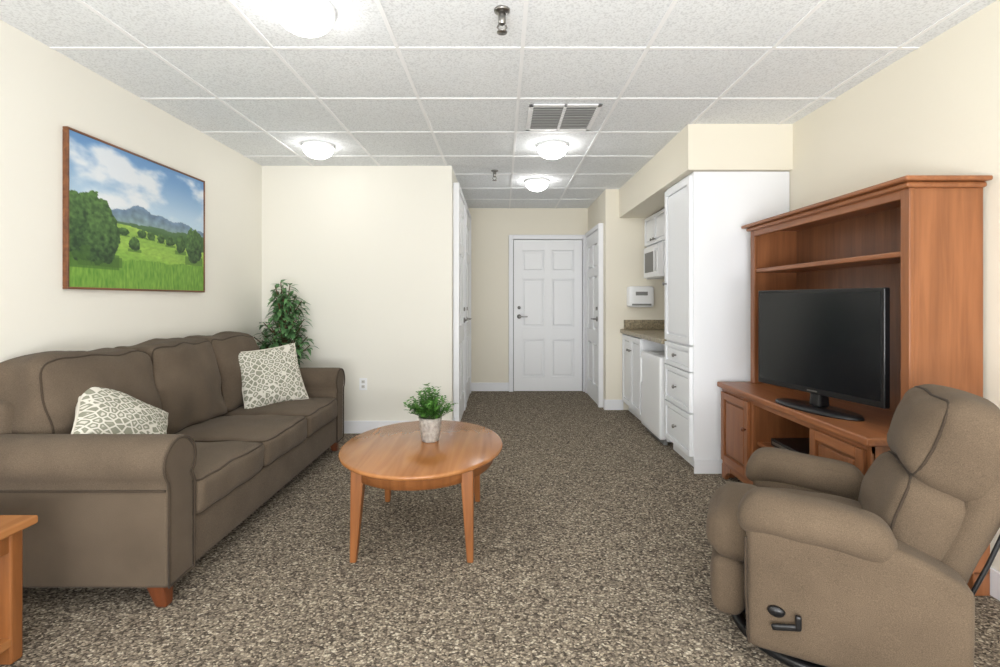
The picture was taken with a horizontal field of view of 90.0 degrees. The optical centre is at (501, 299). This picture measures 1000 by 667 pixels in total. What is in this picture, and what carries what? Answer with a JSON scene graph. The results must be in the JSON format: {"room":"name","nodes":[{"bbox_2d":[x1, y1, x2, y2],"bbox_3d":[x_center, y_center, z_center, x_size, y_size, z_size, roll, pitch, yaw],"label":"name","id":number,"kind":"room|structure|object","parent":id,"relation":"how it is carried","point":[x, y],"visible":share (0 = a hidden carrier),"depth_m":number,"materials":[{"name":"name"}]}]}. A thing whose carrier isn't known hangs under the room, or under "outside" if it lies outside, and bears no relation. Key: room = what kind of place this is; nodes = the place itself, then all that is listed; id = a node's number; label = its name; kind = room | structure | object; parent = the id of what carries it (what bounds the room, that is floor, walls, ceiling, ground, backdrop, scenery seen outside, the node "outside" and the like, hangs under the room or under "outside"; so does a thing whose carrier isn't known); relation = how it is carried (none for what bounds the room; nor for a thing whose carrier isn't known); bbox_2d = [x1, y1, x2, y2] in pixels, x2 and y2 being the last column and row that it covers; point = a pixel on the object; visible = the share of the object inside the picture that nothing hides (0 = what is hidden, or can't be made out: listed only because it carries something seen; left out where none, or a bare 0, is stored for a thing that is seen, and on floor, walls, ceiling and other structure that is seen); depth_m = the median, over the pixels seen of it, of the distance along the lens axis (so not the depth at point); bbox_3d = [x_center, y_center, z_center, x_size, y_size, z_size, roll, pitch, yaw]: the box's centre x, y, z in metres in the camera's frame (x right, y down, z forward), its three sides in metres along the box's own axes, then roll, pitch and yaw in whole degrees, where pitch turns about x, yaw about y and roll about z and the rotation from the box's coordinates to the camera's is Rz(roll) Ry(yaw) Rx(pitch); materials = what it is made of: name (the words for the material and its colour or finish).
{"room":"care facility","nodes":[
{"label":"care facility","id":0,"kind":"room"},
{"bbox_2d":[0,20,261,361],"bbox_3d":[-2.250,-0.005,1.540,0.100,2.450,6.280,0,0,0],"label":"wall","id":1,"kind":"structure","parent":0,"point":[43,91],"depth_m":2.63,"materials":[{"name":"white paint"}]},
{"bbox_2d":[63,126,204,291],"bbox_3d":[-2.186,-0.463,3.080,0.027,0.815,1.160,0,0,0],"label":"landscape painting","id":2,"kind":"object","parent":1,"relation":"attached to","point":[132,221],"visible":1,"depth_m":2.90,"materials":[{"name":"paint"}]},
{"bbox_2d":[262,166,440,420],"bbox_3d":[-1.380,-0.005,4.630,1.640,2.450,0.100,0,0,0],"label":"wall","id":3,"kind":"structure","parent":0,"point":[360,245],"depth_m":4.58,"materials":[{"name":"white paint"}]},
{"bbox_2d":[359,378,366,389],"bbox_3d":[-1.270,0.770,4.575,0.070,0.110,0.010,0,0,0],"label":"wall outlet","id":4,"kind":"object","parent":3,"relation":"attached to","point":[362,381],"visible":1,"depth_m":4.57,"materials":[{"name":"white paint"}]},
{"bbox_2d":[344,421,410,433],"bbox_3d":[-1.323,1.163,4.572,1.725,0.115,0.015,0,0,0],"label":"baseboard","id":5,"kind":"structure","parent":3,"relation":"attached to","point":[350,427],"depth_m":4.57,"materials":[{"name":"white"}]},
{"bbox_2d":[441,166,457,420],"bbox_3d":[-0.510,-0.005,5.640,0.100,2.450,2.120,0,0,0],"label":"wall","id":6,"kind":"structure","parent":0,"point":[448,177],"depth_m":4.58,"materials":[{"name":"white paint"}]},
{"bbox_2d":[453,183,459,420],"bbox_3d":[-0.432,0.056,4.742,0.056,2.328,0.060,0,0,0],"label":"door frame","id":7,"kind":"structure","parent":6,"relation":"attached to","point":[456,186],"depth_m":4.71,"materials":[{"name":"white"}]},
{"bbox_2d":[460,198,461,417],"bbox_3d":[-0.437,0.086,5.140,0.046,2.252,0.079,0,0,0],"label":"stile","id":8,"kind":"object","parent":6,"relation":"attached to","point":[461,198],"visible":0.44,"depth_m":5.11,"materials":[{"name":"white paint"}]},
{"bbox_2d":[460,324,463,343],"bbox_3d":[-0.437,0.347,5.140,0.046,0.179,0.546,0,0,0],"label":"rail","id":9,"kind":"object","parent":6,"relation":"attached to","point":[462,324],"visible":0.24,"depth_m":5.25,"materials":[{"name":"white paint"}]},
{"bbox_2d":[462,260,462,320],"bbox_3d":[-0.437,-0.100,5.296,0.030,0.668,0.185,0,0,0],"label":"panel field","id":10,"kind":"object","parent":9,"relation":"attached to","point":[462,260],"visible":0.17,"depth_m":5.34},
{"bbox_2d":[460,196,463,217],"bbox_3d":[-0.437,-0.962,5.140,0.046,0.157,0.546,0,0,0],"label":"rail","id":11,"kind":"object","parent":6,"relation":"attached to","point":[460,196],"visible":0.25,"depth_m":5.25,"materials":[{"name":"white paint"}]},
{"bbox_2d":[460,187,464,204],"bbox_3d":[-0.432,-1.078,5.140,0.056,0.060,0.736,0,0,0],"label":"door frame","id":12,"kind":"structure","parent":6,"relation":"in","point":[461,192],"depth_m":5.12,"materials":[{"name":"white"}]},
{"bbox_2d":[462,218,463,391],"bbox_3d":[-0.437,0.086,5.457,0.046,2.252,0.087,0,0,0],"label":"stile","id":13,"kind":"object","parent":6,"relation":"attached to","point":[462,218],"visible":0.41,"depth_m":5.41,"materials":[{"name":"white paint"}]},
{"bbox_2d":[464,200,465,410],"bbox_3d":[-0.432,0.056,5.538,0.056,2.328,0.060,0,0,0],"label":"door frame","id":14,"kind":"structure","parent":6,"relation":"attached to","point":[465,200],"depth_m":5.53,"materials":[{"name":"white"}]},
{"bbox_2d":[466,203,466,406],"bbox_3d":[-0.432,0.056,5.692,0.056,2.328,0.060,0,0,0],"label":"door frame","id":15,"kind":"structure","parent":6,"relation":"attached to","point":[466,203],"depth_m":5.69,"materials":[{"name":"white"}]},
{"bbox_2d":[467,227,467,381],"bbox_3d":[-0.437,0.086,6.120,0.046,2.252,0.086,0,0,0],"label":"stile","id":16,"kind":"object","parent":6,"relation":"attached to","point":[467,227],"visible":0.24,"depth_m":6.08,"materials":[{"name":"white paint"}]},
{"bbox_2d":[468,231,469,377],"bbox_3d":[-0.437,0.086,6.463,0.046,2.252,0.094,0,0,0],"label":"stile","id":17,"kind":"object","parent":6,"relation":"attached to","point":[468,231],"visible":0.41,"depth_m":6.42,"materials":[{"name":"white paint"}]},
{"bbox_2d":[470,220,470,393],"bbox_3d":[-0.432,0.056,6.548,0.056,2.328,0.060,0,0,0],"label":"door frame","id":18,"kind":"structure","parent":6,"relation":"attached to","point":[470,220],"depth_m":6.52,"materials":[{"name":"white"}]},
{"bbox_3d":[-0.437,0.347,6.120,0.046,0.179,0.591,0,0,0],"label":"rail","id":19,"kind":"object","parent":6,"relation":"attached to","visible":0},
{"bbox_2d":[468,266,468,317],"bbox_3d":[-0.437,-0.100,6.289,0.030,0.668,0.205,0,0,0],"label":"panel field","id":20,"kind":"object","parent":19,"relation":"attached to","point":[468,266],"visible":0.18,"depth_m":6.30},
{"bbox_3d":[-0.437,0.086,4.824,0.046,2.252,0.087,0,0,0],"label":"stile","id":21,"kind":"object","parent":6,"relation":"attached to","visible":0},
{"bbox_2d":[460,392,463,420],"bbox_3d":[-0.437,1.104,5.140,0.046,0.216,0.546,0,0,0],"label":"rail","id":22,"kind":"object","parent":21,"relation":"attached to","point":[462,392],"visible":0.24,"depth_m":5.25,"materials":[{"name":"white paint"}]},
{"bbox_2d":[462,343,462,389],"bbox_3d":[-0.437,0.717,5.296,0.030,0.511,0.185,0,0,0],"label":"panel field","id":23,"kind":"object","parent":22,"relation":"attached to","point":[462,343],"visible":0.17,"depth_m":5.34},
{"bbox_3d":[-0.437,0.086,5.777,0.046,2.252,0.094,0,0,0],"label":"stile","id":24,"kind":"object","parent":6,"relation":"attached to","visible":0},
{"bbox_2d":[467,378,469,400],"bbox_3d":[-0.437,1.104,6.120,0.046,0.216,0.591,0,0,0],"label":"rail","id":25,"kind":"object","parent":24,"relation":"attached to","point":[468,382],"visible":0.27,"depth_m":6.19,"materials":[{"name":"white paint"}]},
{"bbox_2d":[0,0,995,207],"bbox_3d":[-0.085,-1.280,2.550,4.430,0.100,8.500,0,0,0],"label":"ceiling","id":26,"kind":"structure","parent":0,"point":[54,23],"depth_m":2.63,"materials":[{"name":"tile"}]},
{"bbox_2d":[271,0,335,37],"bbox_3d":[-0.830,-1.176,2.100,0.255,0.108,0.255,0,0,0],"label":"dome light","id":27,"kind":"object","parent":26,"relation":"attached to","point":[304,18],"depth_m":2.04,"materials":[{"name":"glass"}]},
{"bbox_2d":[301,140,334,158],"bbox_3d":[-1.460,-1.176,3.970,0.255,0.108,0.255,0,0,0],"label":"dome light","id":28,"kind":"object","parent":26,"relation":"attached to","point":[316,149],"depth_m":3.89,"materials":[{"name":"glass"}]},
{"bbox_2d":[494,5,509,34],"bbox_3d":[0.000,-1.181,2.120,0.070,0.097,0.070,0,0,0],"label":"sprinkler head","id":29,"kind":"object","parent":26,"relation":"attached to","point":[501,11],"visible":1,"depth_m":2.11},
{"bbox_2d":[49,0,975,208],"bbox_3d":[-0.085,-1.228,2.550,4.230,0.005,8.300,0,0,0],"label":"grid","id":30,"kind":"object","parent":26,"relation":"attached to","point":[396,47],"visible":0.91,"depth_m":3.04,"materials":[{"name":"white"}]},
{"bbox_2d":[525,178,548,190],"bbox_3d":[0.360,-1.176,5.150,0.255,0.108,0.255,0,0,0],"label":"dome light","id":31,"kind":"object","parent":26,"relation":"attached to","point":[534,184],"depth_m":5.07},
{"bbox_2d":[536,140,568,158],"bbox_3d":[0.400,-1.176,3.970,0.255,0.108,0.255,0,0,0],"label":"dome light","id":32,"kind":"object","parent":26,"relation":"attached to","point":[550,149],"depth_m":3.89,"materials":[{"name":"glass"}]},
{"bbox_2d":[526,104,602,130],"bbox_3d":[0.400,-1.219,3.360,0.460,0.011,0.480,0,0,0],"label":"ceiling vent","id":33,"kind":"object","parent":26,"relation":"in","point":[541,117],"depth_m":3.31,"materials":[{"name":"metal"}]},
{"bbox_2d":[0,391,999,666],"bbox_3d":[-0.085,1.270,2.550,4.430,0.100,8.500,0,0,0],"label":"floor","id":34,"kind":"structure","parent":0,"point":[592,548],"depth_m":2.20,"materials":[{"name":"carpet"}]},
{"bbox_2d":[0,515,37,664],"bbox_3d":[-1.890,0.983,1.460,0.560,0.475,0.560,0,0,0],"label":"end table","id":35,"kind":"object","parent":34,"relation":"on","point":[11,526],"visible":1,"depth_m":1.67,"materials":[{"name":"brown wood"}]},
{"bbox_2d":[0,639,10,653],"bbox_3d":[-1.890,1.145,1.460,0.500,0.030,0.500,0,0,0],"label":"shelf","id":36,"kind":"object","parent":35,"relation":"attached to","point":[5,644],"depth_m":1.66,"materials":[{"name":"brown wood"}]},
{"bbox_2d":[0,332,344,606],"bbox_3d":[-1.734,0.725,3.025,0.932,0.990,2.213,0,0,0],"label":"sofa","id":37,"kind":"object","parent":34,"relation":"on","point":[112,510],"visible":0.92,"depth_m":2.09,"materials":[{"name":"fabric"}]},
{"bbox_2d":[0,347,158,433],"bbox_3d":[-1.993,0.507,2.401,0.395,0.528,0.679,0,0,0],"label":"cushion","id":38,"kind":"object","parent":37,"relation":"on","point":[39,394],"depth_m":2.16,"materials":[{"name":"fabric"}]},
{"bbox_2d":[71,387,167,433],"bbox_3d":[-1.730,0.585,2.290,0.343,0.464,0.517,0,0,-34],"label":"throw pillow","id":39,"kind":"object","parent":37,"relation":"on","point":[100,410],"visible":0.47,"depth_m":2.24,"materials":[{"name":"beige fabric"}]},
{"bbox_2d":[113,338,223,433],"bbox_3d":[-2.002,0.506,3.020,0.396,0.538,0.651,0,0,0],"label":"cushion","id":40,"kind":"object","parent":37,"relation":"on","point":[187,375],"depth_m":2.92,"materials":[{"name":"fabric"}]},
{"bbox_2d":[187,332,259,414],"bbox_3d":[-1.995,0.501,3.626,0.393,0.542,0.653,0,0,0],"label":"cushion","id":41,"kind":"object","parent":37,"relation":"on","point":[226,348],"depth_m":3.43,"materials":[{"name":"fabric"}]},
{"bbox_2d":[190,442,263,512],"bbox_3d":[-1.621,0.847,2.420,0.704,0.225,0.606,0,0,0],"label":"seat cushion","id":42,"kind":"object","parent":37,"relation":"on","point":[223,471],"depth_m":2.39,"materials":[{"name":"fabric"}]},
{"bbox_2d":[176,414,306,466],"bbox_3d":[-1.625,0.845,3.024,0.703,0.226,0.605,0,0,0],"label":"seat cushion","id":43,"kind":"object","parent":37,"relation":"on","point":[282,437],"depth_m":2.94,"materials":[{"name":"fabric"}]},
{"bbox_2d":[239,343,308,408],"bbox_3d":[-1.682,0.555,3.642,0.484,0.456,0.211,0,0,-44],"label":"throw pillow","id":44,"kind":"object","parent":37,"relation":"on","point":[270,375],"visible":0.83,"depth_m":3.59,"materials":[{"name":"beige fabric"}]},
{"bbox_2d":[224,397,336,435],"bbox_3d":[-1.624,0.847,3.628,0.712,0.225,0.607,0,0,0],"label":"seat cushion","id":45,"kind":"object","parent":37,"relation":"on","point":[320,413],"depth_m":3.49,"materials":[{"name":"fabric"}]},
{"bbox_2d":[255,279,318,367],"bbox_3d":[-1.901,0.520,4.345,0.576,1.400,0.390,0,0,-12],"label":"ficus plant","id":46,"kind":"object","parent":34,"relation":"on","point":[282,304],"visible":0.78,"depth_m":4.31,"materials":[{"name":"green plant"}]},
{"bbox_2d":[338,420,502,562],"bbox_3d":[-0.420,0.993,2.680,0.850,0.455,1.030,0,0,0],"label":"coffee table","id":47,"kind":"object","parent":34,"relation":"on","point":[393,456],"visible":0.95,"depth_m":2.38,"materials":[{"name":"brown wood"}]},
{"bbox_2d":[403,383,456,442],"bbox_3d":[-0.380,0.609,2.724,0.293,0.311,0.324,0,0,35],"label":"potted plant","id":48,"kind":"object","parent":47,"relation":"on","point":[430,415],"visible":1,"depth_m":2.68,"materials":[{"name":"green plant"}]},
{"bbox_2d":[622,334,664,420],"bbox_3d":[1.659,0.792,5.166,0.732,0.855,0.732,0,0,0],"label":"base cabinet","id":49,"kind":"object","parent":34,"relation":"on","point":[632,347],"visible":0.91,"depth_m":5.08,"materials":[{"name":"white"}]},
{"bbox_2d":[620,320,666,343],"bbox_3d":[1.669,0.291,4.827,0.718,0.143,1.444,0,0,0],"label":"countertop","id":50,"kind":"structure","parent":49,"relation":"on","point":[651,330],"depth_m":5.47,"materials":[{"name":"stone"}]},
{"bbox_2d":[640,351,670,444],"bbox_3d":[1.633,0.850,4.455,0.675,0.740,0.570,0,0,0],"label":"mini fridge","id":51,"kind":"object","parent":34,"relation":"on","point":[652,363],"visible":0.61,"depth_m":4.34,"materials":[{"name":"white paint"}]},
{"bbox_2d":[662,172,789,473],"bbox_3d":[1.659,0.158,3.804,0.732,2.125,0.592,0,0,0],"label":"pantry cabinet","id":52,"kind":"object","parent":34,"relation":"on","point":[707,284],"visible":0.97,"depth_m":3.52,"materials":[{"name":"white"}]},
{"bbox_2d":[705,383,999,666],"bbox_3d":[1.230,0.756,1.810,0.904,0.928,0.733,0,0,29],"label":"recliner chair","id":53,"kind":"object","parent":34,"relation":"on","point":[826,564],"visible":1,"depth_m":1.54,"materials":[{"name":"fabric"}]},
{"bbox_2d":[767,605,785,617],"bbox_3d":[0.883,1.005,1.611,0.053,0.035,0.010,0,0,29],"label":"handle","id":54,"kind":"object","parent":53,"relation":"on","point":[773,611],"depth_m":1.61,"materials":[{"name":"black plastic"}]},
{"bbox_2d":[747,484,858,507],"bbox_3d":[1.153,0.862,1.861,0.593,0.244,0.388,0,0,29],"label":"seat cushion","id":55,"kind":"object","parent":53,"relation":"on","point":[845,494],"depth_m":1.97,"materials":[{"name":"fabric"}]},
{"bbox_2d":[857,450,965,561],"bbox_3d":[1.403,0.715,1.724,0.250,0.310,0.455,21,10,27],"label":"lumbar cushion","id":56,"kind":"object","parent":53,"relation":"on","point":[926,514],"depth_m":1.54,"materials":[{"name":"fabric"}]},
{"bbox_2d":[885,383,999,501],"bbox_3d":[1.492,0.460,1.671,0.296,0.331,0.478,21,10,27],"label":"cushion","id":57,"kind":"object","parent":53,"relation":"on","point":[943,442],"depth_m":1.51,"materials":[{"name":"fabric"}]},
{"bbox_2d":[717,175,992,595],"bbox_3d":[1.741,0.354,2.755,0.542,1.732,1.430,0,0,0],"label":"entertainment center","id":58,"kind":"object","parent":34,"relation":"on","point":[919,238],"visible":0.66,"depth_m":2.29,"materials":[{"name":"brown wood"}]},
{"bbox_2d":[757,442,775,448],"bbox_3d":[1.776,0.871,2.750,0.452,0.018,0.600,0,0,0],"label":"shelf","id":59,"kind":"object","parent":58,"relation":"attached to","point":[759,444],"depth_m":2.98,"materials":[{"name":"brown wood"}]},
{"bbox_2d":[771,438,808,453],"bbox_3d":[1.714,0.836,2.750,0.273,0.052,0.380,0,0,0],"label":"dvd player","id":60,"kind":"object","parent":58,"relation":"on","point":[790,444],"visible":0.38,"depth_m":2.83},
{"bbox_2d":[758,288,889,420],"bbox_3d":[1.615,0.255,2.570,0.200,0.620,0.755,0,0,-14],"label":"flat-screen tv","id":61,"kind":"object","parent":58,"relation":"on","point":[824,344],"visible":1,"depth_m":2.48,"materials":[{"name":"black plastic"}]},
{"bbox_2d":[756,251,900,272],"bbox_3d":[1.856,-0.198,2.755,0.288,0.025,1.274,0,0,0],"label":"shelf","id":62,"kind":"object","parent":58,"relation":"attached to","point":[893,259],"depth_m":2.69,"materials":[{"name":"brown wood"}]},
{"bbox_2d":[468,208,587,382],"bbox_3d":[0.345,-0.005,6.750,1.810,2.450,0.100,0,0,0],"label":"wall","id":63,"kind":"structure","parent":0,"point":[491,228],"depth_m":6.70,"materials":[{"name":"beige paint"}]},
{"bbox_2d":[471,383,508,390],"bbox_3d":[-0.172,1.163,6.692,0.545,0.115,0.015,0,0,0],"label":"baseboard","id":64,"kind":"structure","parent":63,"relation":"attached to","point":[474,386],"depth_m":6.68,"materials":[{"name":"white"}]},
{"bbox_2d":[514,240,521,390],"bbox_3d":[0.213,0.206,6.677,0.110,2.012,0.046,0,0,0],"label":"stile","id":65,"kind":"object","parent":63,"relation":"attached to","point":[517,243],"visible":1,"depth_m":6.65,"materials":[{"name":"white paint"}]},
{"bbox_2d":[522,376,573,390],"bbox_3d":[0.613,1.116,6.677,0.690,0.192,0.046,0,0,0],"label":"rail","id":66,"kind":"object","parent":65,"relation":"attached to","point":[529,383],"visible":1,"depth_m":6.65,"materials":[{"name":"white paint"}]},
{"bbox_2d":[524,341,541,374],"bbox_3d":[0.415,0.770,6.677,0.247,0.452,0.030,0,0,0],"label":"panel field","id":67,"kind":"object","parent":66,"relation":"attached to","point":[532,349],"visible":1,"depth_m":6.66,"materials":[{"name":"wood"}]},
{"bbox_2d":[553,341,571,374],"bbox_3d":[0.810,0.770,6.677,0.247,0.452,0.030,0,0,0],"label":"panel field","id":68,"kind":"object","parent":66,"relation":"attached to","point":[562,350],"visible":1,"depth_m":6.66,"materials":[{"name":"wood"}]},
{"bbox_2d":[524,281,541,324],"bbox_3d":[0.415,0.040,6.677,0.247,0.592,0.030,0,0,0],"label":"panel field","id":69,"kind":"object","parent":63,"relation":"attached to","point":[532,289],"visible":1,"depth_m":6.66,"materials":[{"name":"wood"}]},
{"bbox_2d":[524,252,541,269],"bbox_3d":[0.415,-0.520,6.677,0.247,0.232,0.030,0,0,0],"label":"panel field","id":70,"kind":"object","parent":63,"relation":"attached to","point":[532,260],"visible":1,"depth_m":6.66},
{"bbox_2d":[509,235,584,391],"bbox_3d":[0.613,0.176,6.672,1.046,2.088,0.056,0,0,0],"label":"door frame","id":71,"kind":"structure","parent":63,"relation":"attached to","point":[510,236],"depth_m":6.64,"materials":[{"name":"white"}]},
{"bbox_2d":[522,327,573,338],"bbox_3d":[0.613,0.440,6.677,0.690,0.160,0.046,0,0,0],"label":"rail","id":72,"kind":"object","parent":63,"relation":"attached to","point":[527,332],"visible":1,"depth_m":6.65,"materials":[{"name":"white paint"}]},
{"bbox_2d":[522,240,573,250],"bbox_3d":[0.613,-0.730,6.677,0.690,0.140,0.046,0,0,0],"label":"rail","id":73,"kind":"object","parent":63,"relation":"attached to","point":[527,245],"visible":1,"depth_m":6.65,"materials":[{"name":"white paint"}]},
{"bbox_2d":[522,271,573,278],"bbox_3d":[0.613,-0.330,6.677,0.690,0.100,0.046,0,0,0],"label":"rail","id":74,"kind":"object","parent":63,"relation":"attached to","point":[525,274],"visible":1,"depth_m":6.65,"materials":[{"name":"white paint"}]},
{"bbox_2d":[513,235,582,239],"bbox_3d":[0.613,-0.838,6.672,0.926,0.060,0.056,0,0,0],"label":"door frame","id":75,"kind":"structure","parent":63,"relation":"in","point":[515,237],"depth_m":6.64,"materials":[{"name":"white"}]},
{"bbox_2d":[544,240,551,390],"bbox_3d":[0.613,0.206,6.677,0.100,2.012,0.046,0,0,0],"label":"stile","id":76,"kind":"object","parent":63,"relation":"attached to","point":[547,243],"visible":1,"depth_m":6.65,"materials":[{"name":"white paint"}]},
{"bbox_2d":[553,281,571,324],"bbox_3d":[0.810,0.040,6.677,0.247,0.592,0.030,0,0,0],"label":"panel field","id":77,"kind":"object","parent":63,"relation":"attached to","point":[562,290],"visible":1,"depth_m":6.66,"materials":[{"name":"wood"}]},
{"bbox_2d":[553,252,571,269],"bbox_3d":[0.810,-0.520,6.677,0.247,0.232,0.030,0,0,0],"label":"panel field","id":78,"kind":"object","parent":63,"relation":"attached to","point":[561,260],"visible":1,"depth_m":6.66,"materials":[{"name":"wood"}]},
{"bbox_2d":[574,240,581,390],"bbox_3d":[1.013,0.206,6.677,0.110,2.012,0.046,0,0,0],"label":"stile","id":79,"kind":"object","parent":63,"relation":"attached to","point":[577,243],"visible":1,"depth_m":6.65,"materials":[{"name":"white paint"}]},
{"bbox_2d":[522,339,543,375],"bbox_3d":[0.415,0.770,6.694,0.295,0.500,0.012,0,0,0],"label":"panel","id":80,"kind":"object","parent":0,"point":[523,340],"depth_m":6.69,"materials":[{"name":"white paint"}]},
{"bbox_2d":[522,279,543,326],"bbox_3d":[0.415,0.040,6.694,0.295,0.640,0.012,0,0,0],"label":"panel","id":81,"kind":"object","parent":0,"point":[523,280],"depth_m":6.69,"materials":[{"name":"white paint"}]},
{"bbox_2d":[522,251,543,270],"bbox_3d":[0.415,-0.520,6.694,0.295,0.280,0.012,0,0,0],"label":"panel","id":82,"kind":"object","parent":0,"point":[522,251],"depth_m":6.69,"materials":[{"name":"white paint"}]},
{"bbox_2d":[552,339,573,375],"bbox_3d":[0.811,0.770,6.694,0.295,0.500,0.012,0,0,0],"label":"panel","id":83,"kind":"object","parent":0,"point":[572,340],"depth_m":6.69,"materials":[{"name":"white paint"}]},
{"bbox_2d":[552,279,573,326],"bbox_3d":[0.811,0.040,6.694,0.295,0.640,0.012,0,0,0],"label":"panel","id":84,"kind":"object","parent":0,"point":[572,280],"depth_m":6.69,"materials":[{"name":"white paint"}]},
{"bbox_2d":[552,251,573,270],"bbox_3d":[0.811,-0.520,6.694,0.295,0.280,0.012,0,0,0],"label":"panel","id":85,"kind":"object","parent":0,"point":[552,251],"depth_m":6.69,"materials":[{"name":"white paint"}]},
{"bbox_2d":[588,189,614,399],"bbox_3d":[1.200,-0.005,6.125,0.100,2.450,1.150,0,0,0],"label":"wall","id":86,"kind":"structure","parent":0,"point":[602,210],"depth_m":5.55,"materials":[{"name":"beige paint"}]},
{"bbox_2d":[585,234,586,392],"bbox_3d":[1.122,0.173,6.566,0.056,2.093,0.055,0,0,0],"label":"door frame","id":87,"kind":"structure","parent":86,"relation":"attached to","point":[585,234],"depth_m":6.55,"materials":[{"name":"white"}]},
{"bbox_2d":[587,237,589,393],"bbox_3d":[1.127,0.201,6.482,0.046,2.022,0.097,0,0,0],"label":"stile","id":88,"kind":"object","parent":86,"relation":"attached to","point":[588,249],"visible":0.46,"depth_m":6.46,"materials":[{"name":"white paint"}]},
{"bbox_2d":[588,379,596,403],"bbox_3d":[1.127,1.115,6.130,0.046,0.193,0.607,0,0,0],"label":"rail","id":89,"kind":"object","parent":88,"relation":"attached to","point":[589,380],"visible":0.56,"depth_m":6.04,"materials":[{"name":"white paint"}]},
{"bbox_2d":[589,342,590,378],"bbox_3d":[1.127,0.768,6.304,0.030,0.454,0.211,0,0,0],"label":"panel field","id":90,"kind":"object","parent":89,"relation":"attached to","point":[589,342],"visible":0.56,"depth_m":6.35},
{"bbox_2d":[594,345,596,383],"bbox_3d":[1.127,0.768,5.956,0.030,0.454,0.211,0,0,0],"label":"panel field","id":91,"kind":"object","parent":89,"relation":"attached to","point":[595,346],"visible":0.53,"depth_m":5.95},
{"bbox_2d":[586,224,597,236],"bbox_3d":[1.122,-0.846,6.130,0.056,0.055,0.816,0,0,0],"label":"door frame","id":92,"kind":"structure","parent":86,"relation":"in","point":[595,228],"depth_m":6.06,"materials":[{"name":"white"}]},
{"bbox_2d":[588,328,596,343],"bbox_3d":[1.127,0.436,6.130,0.046,0.161,0.607,0,0,0],"label":"rail","id":93,"kind":"object","parent":86,"relation":"attached to","point":[589,329],"visible":0.56,"depth_m":6.04,"materials":[{"name":"white paint"}]},
{"bbox_2d":[589,279,590,325],"bbox_3d":[1.127,0.034,6.304,0.030,0.595,0.211,0,0,0],"label":"panel field","id":94,"kind":"object","parent":93,"relation":"attached to","point":[589,279],"visible":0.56,"depth_m":6.32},
{"bbox_2d":[594,278,596,327],"bbox_3d":[1.127,0.034,5.956,0.030,0.595,0.211,0,0,0],"label":"panel field","id":95,"kind":"object","parent":93,"relation":"attached to","point":[595,279],"visible":0.53,"depth_m":5.95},
{"bbox_2d":[588,231,596,247],"bbox_3d":[1.127,-0.740,6.130,0.046,0.141,0.607,0,0,0],"label":"rail","id":96,"kind":"object","parent":86,"relation":"attached to","point":[594,233],"visible":0.56,"depth_m":6.04,"materials":[{"name":"white paint"}]},
{"bbox_2d":[588,267,596,277],"bbox_3d":[1.127,-0.338,6.130,0.046,0.100,0.607,0,0,0],"label":"rail","id":97,"kind":"object","parent":86,"relation":"attached to","point":[595,268],"visible":0.56,"depth_m":6.04,"materials":[{"name":"white paint"}]},
{"bbox_2d":[591,234,594,398],"bbox_3d":[1.127,0.201,6.130,0.046,2.022,0.088,0,0,0],"label":"stile","id":98,"kind":"object","parent":86,"relation":"attached to","point":[592,245],"visible":0.46,"depth_m":6.10,"materials":[{"name":"white paint"}]},
{"bbox_2d":[594,246,596,265],"bbox_3d":[1.127,-0.529,5.956,0.030,0.233,0.211,0,0,0],"label":"panel field","id":99,"kind":"object","parent":86,"relation":"attached to","point":[595,247],"visible":0.53,"depth_m":5.95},
{"bbox_2d":[597,230,597,404],"bbox_3d":[1.127,0.201,5.778,0.046,2.022,0.097,0,0,0],"label":"stile","id":100,"kind":"object","parent":86,"relation":"attached to","point":[597,230],"visible":0.24,"depth_m":5.78,"materials":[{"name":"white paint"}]},
{"bbox_2d":[598,223,602,407],"bbox_3d":[1.122,0.173,5.694,0.056,2.093,0.055,0,0,0],"label":"door frame","id":101,"kind":"structure","parent":86,"relation":"attached to","point":[600,225],"depth_m":5.67,"materials":[{"name":"white"}]},
{"bbox_2d":[615,189,664,409],"bbox_3d":[1.640,-0.005,5.600,0.780,2.450,0.100,0,0,0],"label":"wall","id":102,"kind":"structure","parent":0,"point":[629,232],"depth_m":5.55,"materials":[{"name":"paint"}]},
{"bbox_2d":[606,400,622,409],"bbox_3d":[1.248,1.163,5.543,0.195,0.115,0.015,0,0,0],"label":"baseboard","id":103,"kind":"structure","parent":102,"relation":"attached to","point":[610,404],"depth_m":5.54,"materials":[{"name":"white"}]},
{"bbox_2d":[627,286,653,306],"bbox_3d":[1.515,-0.035,5.481,0.280,0.230,0.133,0,0,0],"label":"dispenser","id":104,"kind":"object","parent":102,"relation":"attached to","point":[637,296],"visible":1,"depth_m":5.42,"materials":[{"name":"white paint"}]},
{"bbox_2d":[644,208,664,247],"bbox_3d":[1.784,-0.743,4.828,0.482,0.325,1.435,0,0,0],"label":"upper cabinet","id":105,"kind":"object","parent":102,"relation":"attached to","point":[654,225],"depth_m":5.15,"materials":[{"name":"wood"}]},
{"bbox_2d":[644,241,664,278],"bbox_3d":[1.767,-0.398,5.140,0.506,0.345,0.640,0,0,0],"label":"microwave oven","id":106,"kind":"object","parent":105,"relation":"attached to","point":[654,256],"visible":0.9,"depth_m":5.00,"materials":[{"name":"white paint"}]},
{"bbox_2d":[619,124,792,217],"bbox_3d":[1.665,-1.070,4.520,0.730,0.320,2.060,0,0,0],"label":"soffit","id":107,"kind":"structure","parent":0,"point":[697,147],"depth_m":3.49,"materials":[{"name":"paint"}]},
{"bbox_2d":[789,0,999,570],"bbox_3d":[2.080,-0.005,2.025,0.100,2.450,7.250,0,0,0],"label":"wall","id":108,"kind":"structure","parent":0,"point":[935,109],"depth_m":2.37,"materials":[{"name":"beige paint"}]},
{"bbox_2d":[990,567,999,600],"bbox_3d":[2.022,1.163,0.950,0.015,0.115,5.100,0,0,0],"label":"baseboard","id":109,"kind":"structure","parent":108,"relation":"attached to","point":[994,574],"depth_m":2.04,"materials":[{"name":"white"}]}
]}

